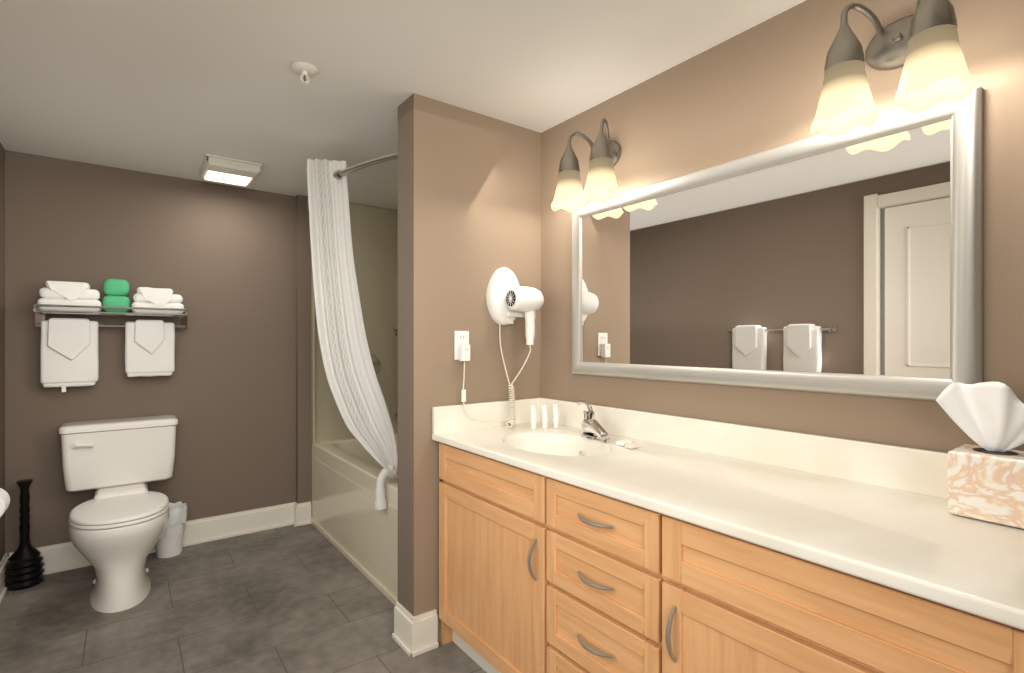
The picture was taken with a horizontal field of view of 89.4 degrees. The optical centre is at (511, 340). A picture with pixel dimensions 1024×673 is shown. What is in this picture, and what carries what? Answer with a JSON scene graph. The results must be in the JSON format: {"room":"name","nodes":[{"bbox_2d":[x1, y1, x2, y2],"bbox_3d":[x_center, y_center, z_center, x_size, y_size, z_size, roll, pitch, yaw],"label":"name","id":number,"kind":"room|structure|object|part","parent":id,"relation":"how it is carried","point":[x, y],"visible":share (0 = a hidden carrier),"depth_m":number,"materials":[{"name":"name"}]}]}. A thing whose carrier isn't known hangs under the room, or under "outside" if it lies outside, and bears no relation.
{"room":"bathroom","nodes":[
{"label":"bathroom","id":0,"kind":"room"},
{"bbox_2d":[0,143,4,561],"bbox_3d":[-1.879,0.126,1.610,0.100,2.200,2.490,0,0,-37],"label":"wall","id":1,"kind":"structure","parent":0,"point":[2,338],"depth_m":2.58,"materials":[{"name":"brown paint"}]},
{"bbox_2d":[0,587,6,603],"bbox_3d":[-1.840,1.216,1.677,0.011,0.020,2.430,0,0,-37],"label":"shoe","id":2,"kind":"object","parent":1,"relation":"attached to","point":[3,593],"depth_m":2.46,"materials":[{"name":"beige"}]},
{"bbox_2d":[0,556,8,595],"bbox_3d":[-1.851,1.163,1.669,0.016,0.125,2.430,0,0,-37],"label":"baseboard","id":3,"kind":"structure","parent":1,"relation":"attached to","point":[2,576],"depth_m":2.52,"materials":[{"name":"beige"}]},
{"bbox_2d":[0,553,7,568],"bbox_3d":[-1.853,1.092,1.667,0.009,0.018,2.430,0,0,-37],"label":"cap","id":4,"kind":"object","parent":3,"relation":"on","point":[3,559],"visible":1,"depth_m":2.57,"materials":[{"name":"beige"}]},
{"bbox_2d":[0,488,9,517],"bbox_3d":[-1.924,0.596,1.876,0.144,0.120,0.170,0,0,-37],"label":"toilet paper holder","id":5,"kind":"object","parent":1,"relation":"attached to","point":[4,499],"visible":1,"depth_m":1.87,"materials":[{"name":"white paper"}]},
{"bbox_2d":[5,150,295,555],"bbox_3d":[-2.090,0.126,3.070,1.510,2.200,0.100,0,0,-37],"label":"wall","id":6,"kind":"structure","parent":0,"point":[220,259],"depth_m":3.06,"materials":[{"name":"brown paint"}]},
{"bbox_2d":[42,562,90,574],"bbox_3d":[-2.378,1.214,2.765,0.195,0.020,0.011,0,0,-37],"label":"shoe","id":7,"kind":"object","parent":6,"relation":"attached to","point":[83,564],"depth_m":2.76,"materials":[{"name":"beige"}]},
{"bbox_2d":[32,279,187,391],"bbox_3d":[-2.153,-0.034,2.812,0.679,0.596,0.236,0,0,-37],"label":"towel rack","id":8,"kind":"object","parent":6,"relation":"attached to","point":[69,355],"visible":1,"depth_m":2.74,"materials":[{"name":"white fabric"}]},
{"bbox_3d":[-2.404,-0.158,2.618,0.012,0.037,0.226,0,0,-37],"label":"shelf arm","id":9,"kind":"part","parent":8,"relation":"part of"},
{"bbox_3d":[-2.474,-0.123,2.711,0.044,0.105,0.012,0,0,-37],"label":"shelf plate","id":10,"kind":"part","parent":8,"relation":"part of","materials":[{"name":"silver metal"}]},
{"bbox_2d":[42,372,95,387],"bbox_3d":[-2.321,0.205,2.715,0.211,0.071,0.054,0,0,-37],"label":"towel","id":11,"kind":"object","parent":8,"relation":"hanging from","point":[49,379],"depth_m":2.69,"materials":[{"name":"white fabric"}]},
{"bbox_2d":[40,320,98,384],"bbox_3d":[-2.319,0.058,2.716,0.232,0.329,0.071,0,0,-37],"label":"towel","id":12,"kind":"object","parent":8,"relation":"hanging from","point":[81,367],"depth_m":2.69,"materials":[{"name":"white fabric"}]},
{"bbox_2d":[124,321,174,373],"bbox_3d":[-2.044,0.037,2.922,0.232,0.291,0.071,0,0,-37],"label":"towel","id":13,"kind":"object","parent":8,"relation":"hanging from","point":[149,345],"depth_m":2.88,"materials":[{"name":"white fabric"}]},
{"bbox_2d":[126,363,172,377],"bbox_3d":[-2.045,0.165,2.922,0.210,0.071,0.055,0,0,-37],"label":"towel","id":14,"kind":"object","parent":8,"relation":"hanging from","point":[132,369],"depth_m":2.89,"materials":[{"name":"white fabric"}]},
{"bbox_3d":[-1.966,-0.123,3.092,0.044,0.105,0.012,0,0,-37],"label":"shelf plate","id":15,"kind":"part","parent":8,"relation":"part of","materials":[{"name":"silver metal"}]},
{"bbox_3d":[-1.895,-0.158,2.998,0.012,0.037,0.226,0,0,-37],"label":"shelf arm","id":16,"kind":"part","parent":8,"relation":"part of"},
{"bbox_2d":[9,505,293,570],"bbox_3d":[-2.009,1.163,3.058,1.394,0.125,0.016,0,0,-37],"label":"baseboard","id":17,"kind":"structure","parent":6,"relation":"attached to","point":[61,557],"depth_m":3.18,"materials":[{"name":"beige wood"}]},
{"bbox_2d":[9,502,295,556],"bbox_3d":[-2.011,1.092,3.061,1.394,0.018,0.009,0,0,-37],"label":"cap","id":18,"kind":"object","parent":17,"relation":"on","point":[186,523],"visible":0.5,"depth_m":3.19,"materials":[{"name":"beige"}]},
{"bbox_2d":[183,521,293,546],"bbox_3d":[-1.708,1.214,3.266,0.621,0.021,0.011,0,0,-37],"label":"shoe","id":19,"kind":"object","parent":6,"relation":"attached to","point":[184,545],"depth_m":3.25,"materials":[{"name":"beige"}]},
{"bbox_2d":[0,524,486,672],"bbox_3d":[-0.276,1.276,1.454,2.480,0.100,4.860,0,0,-37],"label":"floor","id":20,"kind":"structure","parent":0,"point":[309,598],"depth_m":2.27,"materials":[{"name":"tile"}]},
{"bbox_2d":[5,479,44,590],"bbox_3d":[-2.454,0.963,2.604,0.152,0.524,0.152,0,0,-37],"label":"plunger","id":21,"kind":"object","parent":20,"relation":"on","point":[25,569],"visible":1,"depth_m":2.58,"materials":[{"name":"black rubber"}]},
{"bbox_2d":[59,415,177,612],"bbox_3d":[-1.976,0.829,2.616,0.508,0.794,0.739,0,0,-37],"label":"toilet","id":22,"kind":"object","parent":20,"relation":"on","point":[117,524],"visible":1,"depth_m":2.61,"materials":[{"name":"white ceramic"}]},
{"bbox_3d":[-2.182,0.533,2.640,0.075,0.028,0.030,0,0,-37],"label":"lever arm","id":23,"kind":"part","parent":22,"relation":"part of"},
{"bbox_3d":[-2.135,0.624,2.829,0.492,0.300,0.208,0,0,-37],"label":"tank","id":24,"kind":"part","parent":22,"relation":"part of","materials":[{"name":"white ceramic"}]},
{"bbox_3d":[-2.133,0.453,2.826,0.508,0.042,0.216,0,0,-37],"label":"tank lid","id":25,"kind":"part","parent":22,"relation":"part of","materials":[{"name":"white ceramic"}]},
{"bbox_3d":[-1.924,1.033,2.547,0.394,0.386,0.567,0,0,-37],"label":"bowl","id":26,"kind":"part","parent":22,"relation":"part of","materials":[{"name":"white ceramic"}]},
{"bbox_3d":[-1.910,0.806,2.528,0.386,0.026,0.500,0,0,-37],"label":"seat lid","id":27,"kind":"part","parent":22,"relation":"part of","materials":[{"name":"white plastic"}]},
{"bbox_2d":[156,501,186,557],"bbox_3d":[-1.970,1.086,2.973,0.173,0.278,0.176,0,0,-37],"label":"wastebasket","id":28,"kind":"object","parent":20,"relation":"on","point":[169,543],"visible":0.6,"depth_m":2.93,"materials":[{"name":"white plastic"}]},
{"bbox_2d":[311,203,397,605],"bbox_3d":[-0.568,0.128,3.083,0.789,2.196,1.596,0,0,-37],"label":"bathtub","id":29,"kind":"object","parent":20,"relation":"on","point":[354,526],"visible":0.27,"depth_m":3.49,"materials":[{"name":"white ceramic"}]},
{"bbox_3d":[-0.879,1.210,2.850,0.011,0.032,1.596,0,0,-37],"label":"toe trim","id":30,"kind":"part","parent":29,"relation":"part of","materials":[{"name":"beige plastic"}]},
{"bbox_3d":[-0.877,0.956,2.852,0.005,0.360,1.396,0,0,-37],"label":"apron panel","id":31,"kind":"part","parent":29,"relation":"part of","materials":[{"name":"beige plastic"}]},
{"bbox_3d":[-1.030,0.176,3.714,0.170,0.170,0.008,0,0,-37],"label":"valve plate","id":32,"kind":"part","parent":29,"relation":"part of","materials":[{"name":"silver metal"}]},
{"bbox_2d":[439,443,523,672],"bbox_3d":[0.116,0.812,1.983,0.551,0.828,0.675,0,0,-37],"label":"base cabinet","id":33,"kind":"object","parent":20,"relation":"on","point":[481,501],"depth_m":1.83,"materials":[{"name":"brown wood"}]},
{"bbox_3d":[-0.091,0.435,1.818,0.020,0.052,0.546,0,0,-37],"label":"van false rail","id":34,"kind":"part","parent":33,"relation":"part of","materials":[{"name":"brown wood"}]},
{"bbox_3d":[-0.091,0.524,1.818,0.020,0.052,0.546,0,0,-37],"label":"van false rail","id":35,"kind":"part","parent":33,"relation":"part of","materials":[{"name":"brown wood"}]},
{"bbox_3d":[-0.091,0.590,1.818,0.020,0.052,0.546,0,0,-37],"label":"van door rail","id":36,"kind":"part","parent":33,"relation":"part of","materials":[{"name":"brown wood"}]},
{"bbox_3d":[-0.091,1.085,1.818,0.020,0.052,0.546,0,0,-37],"label":"van door rail","id":37,"kind":"part","parent":33,"relation":"part of","materials":[{"name":"brown wood"}]},
{"bbox_3d":[-0.089,0.479,1.819,0.010,0.041,0.550,0,0,-37],"label":"van false panel","id":38,"kind":"part","parent":33,"relation":"part of","materials":[{"name":"brown wood"}]},
{"bbox_3d":[-0.089,0.838,1.819,0.010,0.447,0.550,0,0,-37],"label":"van door panel","id":39,"kind":"part","parent":33,"relation":"part of","materials":[{"name":"brown wood"}]},
{"bbox_3d":[0.061,0.668,1.572,0.035,0.130,0.012,0,0,-37],"label":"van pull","id":40,"kind":"part","parent":33,"relation":"part of","materials":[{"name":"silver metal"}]},
{"bbox_2d":[524,474,651,672],"bbox_3d":[0.443,0.812,1.546,0.551,0.828,0.530,0,0,-37],"label":"base cabinet","id":41,"kind":"object","parent":20,"relation":"on","point":[578,540],"depth_m":1.42,"materials":[{"name":"brown wood"}]},
{"bbox_3d":[0.210,0.812,1.372,0.035,0.012,0.130,0,0,-37],"label":"van drawer pull","id":42,"kind":"part","parent":41,"relation":"part of","materials":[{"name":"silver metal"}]},
{"bbox_3d":[0.210,0.639,1.372,0.035,0.012,0.130,0,0,-37],"label":"van drawer pull","id":43,"kind":"part","parent":41,"relation":"part of","materials":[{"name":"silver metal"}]},
{"bbox_3d":[0.210,0.479,1.372,0.035,0.012,0.130,0,0,-37],"label":"van drawer pull","id":44,"kind":"part","parent":41,"relation":"part of","materials":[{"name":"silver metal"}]},
{"bbox_3d":[0.231,0.932,1.387,0.020,0.042,0.321,0,0,-37],"label":"van drawer rail","id":45,"kind":"part","parent":41,"relation":"part of","materials":[{"name":"brown wood"}]},
{"bbox_3d":[0.231,0.749,1.387,0.020,0.042,0.321,0,0,-37],"label":"van drawer rail","id":46,"kind":"part","parent":41,"relation":"part of","materials":[{"name":"brown wood"}]},
{"bbox_3d":[0.231,0.876,1.387,0.020,0.042,0.321,0,0,-37],"label":"van drawer rail","id":47,"kind":"part","parent":41,"relation":"part of","materials":[{"name":"brown wood"}]},
{"bbox_3d":[0.231,0.585,1.387,0.020,0.042,0.321,0,0,-37],"label":"van drawer rail","id":48,"kind":"part","parent":41,"relation":"part of","materials":[{"name":"brown wood"}]},
{"bbox_3d":[0.231,0.693,1.387,0.020,0.042,0.321,0,0,-37],"label":"van drawer rail","id":49,"kind":"part","parent":41,"relation":"part of","materials":[{"name":"brown wood"}]},
{"bbox_3d":[0.231,0.430,1.387,0.020,0.042,0.321,0,0,-37],"label":"van drawer rail","id":50,"kind":"part","parent":41,"relation":"part of","materials":[{"name":"brown wood"}]},
{"bbox_3d":[0.231,0.529,1.387,0.020,0.042,0.321,0,0,-37],"label":"van drawer rail","id":51,"kind":"part","parent":41,"relation":"part of","materials":[{"name":"brown wood"}]},
{"bbox_3d":[0.233,1.011,1.389,0.010,0.120,0.325,0,0,-37],"label":"van drawer panel","id":52,"kind":"part","parent":41,"relation":"part of","materials":[{"name":"brown wood"}]},
{"bbox_3d":[0.233,0.812,1.389,0.010,0.089,0.325,0,0,-37],"label":"van drawer panel","id":53,"kind":"part","parent":41,"relation":"part of","materials":[{"name":"brown wood"}]},
{"bbox_3d":[0.233,0.639,1.389,0.010,0.070,0.325,0,0,-37],"label":"van drawer panel","id":54,"kind":"part","parent":41,"relation":"part of","materials":[{"name":"brown wood"}]},
{"bbox_3d":[0.233,0.479,1.389,0.010,0.061,0.325,0,0,-37],"label":"van drawer panel","id":55,"kind":"part","parent":41,"relation":"part of","materials":[{"name":"brown wood"}]},
{"bbox_3d":[0.360,0.668,1.171,0.035,0.130,0.012,0,0,-37],"label":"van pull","id":56,"kind":"part","parent":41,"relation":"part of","materials":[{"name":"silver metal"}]},
{"bbox_2d":[652,514,995,672],"bbox_3d":[0.782,0.812,1.093,0.551,0.828,0.717,0,0,-37],"label":"base cabinet","id":57,"kind":"object","parent":20,"relation":"on","point":[720,605],"depth_m":0.99,"materials":[{"name":"brown wood"}]},
{"bbox_2d":[432,422,1023,633],"bbox_3d":[0.629,0.384,1.279,0.575,0.028,2.416,0,0,-37],"label":"countertop","id":58,"kind":"structure","parent":57,"relation":"on","point":[908,543],"depth_m":1.13,"materials":[{"name":"white stone"}]},
{"bbox_2d":[531,404,558,428],"bbox_3d":[0.139,0.319,2.188,0.128,0.100,0.027,0,0,-13],"label":"tubes","id":59,"kind":"object","parent":58,"relation":"on","point":[545,415],"visible":1,"depth_m":2.18,"materials":[{"name":"white plastic"}]},
{"bbox_2d":[577,400,609,441],"bbox_3d":[0.303,0.302,1.974,0.088,0.134,0.216,0,0,-37],"label":"faucet","id":60,"kind":"object","parent":58,"relation":"on","point":[592,430],"depth_m":1.96,"materials":[{"name":"silver metal"}]},
{"bbox_2d":[620,440,639,448],"bbox_3d":[0.415,0.363,1.786,0.045,0.012,0.033,0,0,-37],"label":"soap bar","id":61,"kind":"object","parent":58,"relation":"on","point":[629,444],"depth_m":1.78,"materials":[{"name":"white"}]},
{"bbox_2d":[936,382,1023,528],"bbox_3d":[1.016,0.227,1.093,0.130,0.285,0.179,0,0,-37],"label":"tissue box","id":62,"kind":"object","parent":58,"relation":"on","point":[986,479],"visible":1,"depth_m":1.07,"materials":[{"name":"cardboard"}]},
{"bbox_3d":[0.553,0.435,0.957,0.020,0.052,0.546,0,0,-37],"label":"van false rail","id":63,"kind":"part","parent":57,"relation":"part of","materials":[{"name":"brown wood"}]},
{"bbox_3d":[0.553,0.524,0.957,0.020,0.052,0.546,0,0,-37],"label":"van false rail","id":64,"kind":"part","parent":57,"relation":"part of","materials":[{"name":"brown wood"}]},
{"bbox_3d":[0.553,0.590,0.957,0.020,0.052,0.546,0,0,-37],"label":"van door rail","id":65,"kind":"part","parent":57,"relation":"part of","materials":[{"name":"brown wood"}]},
{"bbox_3d":[0.555,0.479,0.959,0.010,0.041,0.550,0,0,-37],"label":"van false panel","id":66,"kind":"part","parent":57,"relation":"part of","materials":[{"name":"brown wood"}]},
{"bbox_3d":[0.555,0.838,0.959,0.010,0.447,0.550,0,0,-37],"label":"van door panel","id":67,"kind":"part","parent":57,"relation":"part of","materials":[{"name":"brown wood"}]},
{"bbox_2d":[996,626,1023,672],"bbox_3d":[1.142,0.812,0.612,0.551,0.828,0.713,0,0,-37],"label":"base cabinet","id":68,"kind":"object","parent":20,"relation":"on","point":[1009,646],"depth_m":0.74,"materials":[{"name":"brown wood"}]},
{"bbox_2d":[296,195,311,517],"bbox_3d":[-1.082,0.126,3.792,0.970,2.200,0.150,0,0,-37],"label":"wall","id":69,"kind":"structure","parent":0,"point":[303,386],"depth_m":3.47,"materials":[{"name":"brown paint"}]},
{"bbox_2d":[294,505,297,525],"bbox_3d":[-1.438,1.163,3.444,0.016,0.125,0.050,0,0,-37],"label":"baseboard","id":70,"kind":"structure","parent":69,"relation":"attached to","point":[295,514],"depth_m":3.42,"materials":[{"name":"beige"}]},
{"bbox_2d":[298,504,310,525],"bbox_3d":[-1.388,1.163,3.460,0.083,0.125,0.016,0,0,-37],"label":"baseboard strip","id":71,"kind":"object","parent":69,"relation":"attached to","point":[304,513],"visible":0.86,"depth_m":3.45,"materials":[{"name":"beige"}]},
{"bbox_2d":[298,501,310,506],"bbox_3d":[-1.390,1.092,3.463,0.083,0.018,0.009,0,0,-37],"label":"cap","id":72,"kind":"object","parent":71,"relation":"on","point":[304,503],"visible":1,"depth_m":3.46,"materials":[{"name":"beige"}]},
{"bbox_2d":[299,521,310,525],"bbox_3d":[-1.380,1.216,3.449,0.083,0.020,0.011,0,0,-37],"label":"shoe","id":73,"kind":"object","parent":71,"relation":"attached to","point":[304,523],"visible":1,"depth_m":3.44,"materials":[{"name":"beige"}]},
{"bbox_2d":[0,0,805,210],"bbox_3d":[-0.276,-1.024,1.454,2.480,0.100,4.860,0,0,-37],"label":"ceiling","id":74,"kind":"structure","parent":0,"point":[178,88],"depth_m":1.86,"materials":[{"name":"white paint"}]},
{"bbox_2d":[198,153,262,185],"bbox_3d":[-1.583,-0.947,2.900,0.270,0.053,0.350,0,0,-37],"label":"light","id":75,"kind":"object","parent":74,"relation":"attached to","point":[217,168],"visible":1,"depth_m":2.82,"materials":[{"name":"beige plastic"}]},
{"bbox_2d":[291,62,317,84],"bbox_3d":[-0.739,-0.946,1.845,0.092,0.055,0.092,0,0,-37],"label":"sprinkler head","id":76,"kind":"object","parent":74,"relation":"attached to","point":[304,69],"visible":1,"depth_m":1.83},
{"bbox_3d":[-0.747,-0.934,1.839,0.013,0.030,0.004,0,0,-37],"label":"arm","id":77,"kind":"part","parent":76,"relation":"part of"},
{"bbox_3d":[-0.732,-0.934,1.850,0.013,0.030,0.004,0,0,-37],"label":"arm","id":78,"kind":"part","parent":76,"relation":"part of"},
{"bbox_2d":[398,93,540,649],"bbox_3d":[-0.033,0.126,2.379,0.982,2.200,0.166,0,0,-37],"label":"wall","id":79,"kind":"structure","parent":0,"point":[469,203],"depth_m":2.13,"materials":[{"name":"brown paint"}]},
{"bbox_2d":[394,606,415,651],"bbox_3d":[-0.432,1.163,2.080,0.016,0.125,0.166,0,0,-37],"label":"baseboard","id":80,"kind":"structure","parent":79,"relation":"attached to","point":[404,629],"depth_m":2.06,"materials":[{"name":"beige wood"}]},
{"bbox_2d":[392,633,411,657],"bbox_3d":[-0.440,1.216,2.068,0.011,0.020,0.177,0,0,-37],"label":"shoe","id":81,"kind":"object","parent":80,"relation":"attached to","point":[403,646],"visible":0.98,"depth_m":2.06,"materials":[{"name":"beige wood"}]},
{"bbox_2d":[396,601,415,623],"bbox_3d":[-0.430,1.092,2.083,0.009,0.018,0.166,0,0,-37],"label":"end cap","id":82,"kind":"object","parent":80,"relation":"on","point":[406,613],"visible":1,"depth_m":2.07,"materials":[{"name":"beige wood"}]},
{"bbox_2d":[410,650,416,657],"bbox_3d":[-0.383,1.216,2.007,0.029,0.020,0.011,0,0,-37],"label":"shoe","id":83,"kind":"object","parent":79,"relation":"attached to","point":[414,654],"visible":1,"depth_m":2.00,"materials":[{"name":"beige"}]},
{"bbox_2d":[414,609,436,621],"bbox_3d":[-0.344,1.092,2.057,0.097,0.018,0.009,0,0,-37],"label":"cap","id":84,"kind":"object","parent":79,"relation":"on","point":[426,615],"visible":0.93,"depth_m":2.06,"materials":[{"name":"beige wood"}]},
{"bbox_2d":[416,642,438,655],"bbox_3d":[-0.334,1.216,2.043,0.097,0.020,0.011,0,0,-37],"label":"shoe","id":85,"kind":"object","parent":79,"relation":"attached to","point":[427,648],"visible":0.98,"depth_m":2.04,"materials":[{"name":"beige wood"}]},
{"bbox_2d":[454,331,468,359],"bbox_3d":[-0.209,0.018,2.157,0.070,0.120,0.009,0,0,-37],"label":"electrical outlet plate","id":86,"kind":"object","parent":79,"relation":"attached to","point":[461,337],"visible":0.67,"depth_m":2.15,"materials":[{"name":"white plastic"}]},
{"bbox_2d":[432,398,539,433],"bbox_3d":[-0.095,0.318,2.233,0.552,0.108,0.020,0,0,-37],"label":"backsplash","id":87,"kind":"structure","parent":79,"relation":"attached to","point":[453,417],"depth_m":2.19,"materials":[{"name":"white stone"}]},
{"bbox_2d":[459,267,543,427],"bbox_3d":[-0.034,0.021,2.192,0.364,0.690,0.164,0,0,-37],"label":"wall-mounted unit","id":88,"kind":"object","parent":79,"relation":"attached to","point":[509,299],"visible":0.98,"depth_m":2.22,"materials":[{"name":"white plastic"}]},
{"bbox_3d":[-0.032,0.059,2.241,0.039,0.266,0.034,0,0,-37],"label":"cord","id":89,"kind":"part","parent":88,"relation":"part of","materials":[{"name":"beige plastic"}]},
{"bbox_2d":[506,319,513,323],"bbox_3d":[-0.009,-0.084,2.240,0.034,0.020,0.008,0,0,-37],"label":"switch","id":90,"kind":"object","parent":88,"relation":"attached to","point":[508,321],"depth_m":2.24,"materials":[{"name":"beige plastic"}]},
{"bbox_2d":[505,290,515,306],"bbox_3d":[-0.006,-0.179,2.180,0.004,0.066,0.066,0,0,-37],"label":"grille","id":91,"kind":"object","parent":88,"relation":"attached to","point":[511,295],"depth_m":2.17,"materials":[{"name":"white plastic"}]},
{"bbox_3d":[0.039,0.105,2.247,0.083,0.175,0.043,0,0,-37],"label":"cord","id":92,"kind":"part","parent":88,"relation":"part of","materials":[{"name":"beige plastic"}]},
{"bbox_3d":[0.078,-0.064,2.245,0.051,0.164,0.052,0,0,-37],"label":"handle","id":93,"kind":"part","parent":88,"relation":"part of","materials":[{"name":"white plastic"}]},
{"bbox_2d":[541,0,1023,452],"bbox_3d":[1.062,0.126,1.268,0.100,2.200,2.958,0,0,-37],"label":"wall","id":94,"kind":"structure","parent":0,"point":[754,89],"depth_m":1.54,"materials":[{"name":"brown paint"}]},
{"bbox_2d":[551,118,620,211],"bbox_3d":[0.302,-0.694,2.037,0.193,0.314,0.324,0,0,-37],"label":"sconce","id":95,"kind":"object","parent":94,"relation":"attached to","point":[601,185],"visible":1,"depth_m":2.02,"materials":[{"name":"white glass"}]},
{"bbox_3d":[0.232,-0.624,2.094,0.148,0.174,0.148,0,0,-37],"label":"lamp shade","id":96,"kind":"part","parent":95,"relation":"part of","materials":[{"name":"white glass"}]},
{"bbox_3d":[0.286,-0.806,2.102,0.111,0.090,0.068,0,0,-37],"label":"arm","id":97,"kind":"part","parent":95,"relation":"part of"},
{"bbox_3d":[0.337,-0.624,1.953,0.148,0.174,0.148,0,0,-37],"label":"lamp shade","id":98,"kind":"part","parent":95,"relation":"part of","materials":[{"name":"white glass"}]},
{"bbox_3d":[0.360,-0.806,2.003,0.111,0.090,0.068,0,0,-37],"label":"arm","id":99,"kind":"part","parent":95,"relation":"part of"},
{"bbox_2d":[540,398,947,497],"bbox_3d":[0.851,0.318,1.445,0.020,0.108,2.416,0,0,-37],"label":"backsplash","id":100,"kind":"structure","parent":94,"relation":"attached to","point":[922,471],"depth_m":1.52,"materials":[{"name":"white stone"}]},
{"bbox_2d":[572,87,982,400],"bbox_3d":[0.658,-0.215,1.697,0.030,0.717,1.330,0,0,-37],"label":"mirror","id":101,"kind":"object","parent":94,"relation":"attached to","point":[849,262],"visible":0.88,"depth_m":1.47,"materials":[{"name":"silver metal"}]},
{"bbox_2d":[810,0,975,136],"bbox_3d":[0.901,-0.694,1.236,0.193,0.314,0.324,0,0,-37],"label":"sconce","id":102,"kind":"object","parent":94,"relation":"attached to","point":[921,45],"visible":1,"depth_m":1.24,"materials":[{"name":"white glass"}]},
{"bbox_3d":[0.831,-0.624,1.293,0.148,0.174,0.148,0,0,-37],"label":"lamp shade","id":103,"kind":"part","parent":102,"relation":"part of","materials":[{"name":"white glass"}]},
{"bbox_3d":[0.885,-0.806,1.301,0.111,0.090,0.068,0,0,-37],"label":"arm","id":104,"kind":"part","parent":102,"relation":"part of"},
{"bbox_3d":[0.936,-0.624,1.153,0.148,0.174,0.148,0,0,-37],"label":"lamp shade","id":105,"kind":"part","parent":102,"relation":"part of","materials":[{"name":"white glass"}]},
{"bbox_3d":[-0.383,-0.824,2.232,0.060,0.060,0.015,0,0,-37],"label":"rod flange","id":106,"kind":"object","parent":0,"visible":0},
{"bbox_2d":[307,152,397,211],"bbox_3d":[-0.935,-0.824,2.801,0.224,0.025,1.593,0,0,-37],"label":"curtain rod","id":107,"kind":"object","parent":106,"relation":"attached to","point":[385,158],"visible":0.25,"depth_m":2.39,"materials":[{"name":"silver metal"}]},
{"bbox_2d":[333,170,341,178],"bbox_3d":[-0.860,-0.824,2.567,0.031,0.042,0.042,0,0,42],"label":"curtain ring","id":108,"kind":"object","parent":107,"relation":"hanging from","point":[335,174],"visible":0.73,"depth_m":2.55,"materials":[{"name":"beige metal"}]},
{"bbox_2d":[307,159,397,467],"bbox_3d":[-0.790,-0.141,2.548,0.337,1.536,0.339,0,0,-37],"label":"shower curtain","id":109,"kind":"object","parent":107,"relation":"hanging from","point":[354,386],"visible":0.98,"depth_m":2.56,"materials":[{"name":"white fabric"}]},
{"bbox_2d":[387,464,397,479],"bbox_3d":[-0.582,0.636,2.522,0.063,0.082,0.064,0,0,-37],"label":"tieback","id":110,"kind":"object","parent":109,"relation":"attached to","point":[394,468],"visible":0.71,"depth_m":2.50,"materials":[{"name":"white fabric"}]},
{"bbox_2d":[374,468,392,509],"bbox_3d":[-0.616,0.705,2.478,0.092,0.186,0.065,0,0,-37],"label":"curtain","id":111,"kind":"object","parent":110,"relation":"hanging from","point":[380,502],"visible":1,"depth_m":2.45,"materials":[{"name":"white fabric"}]}
]}

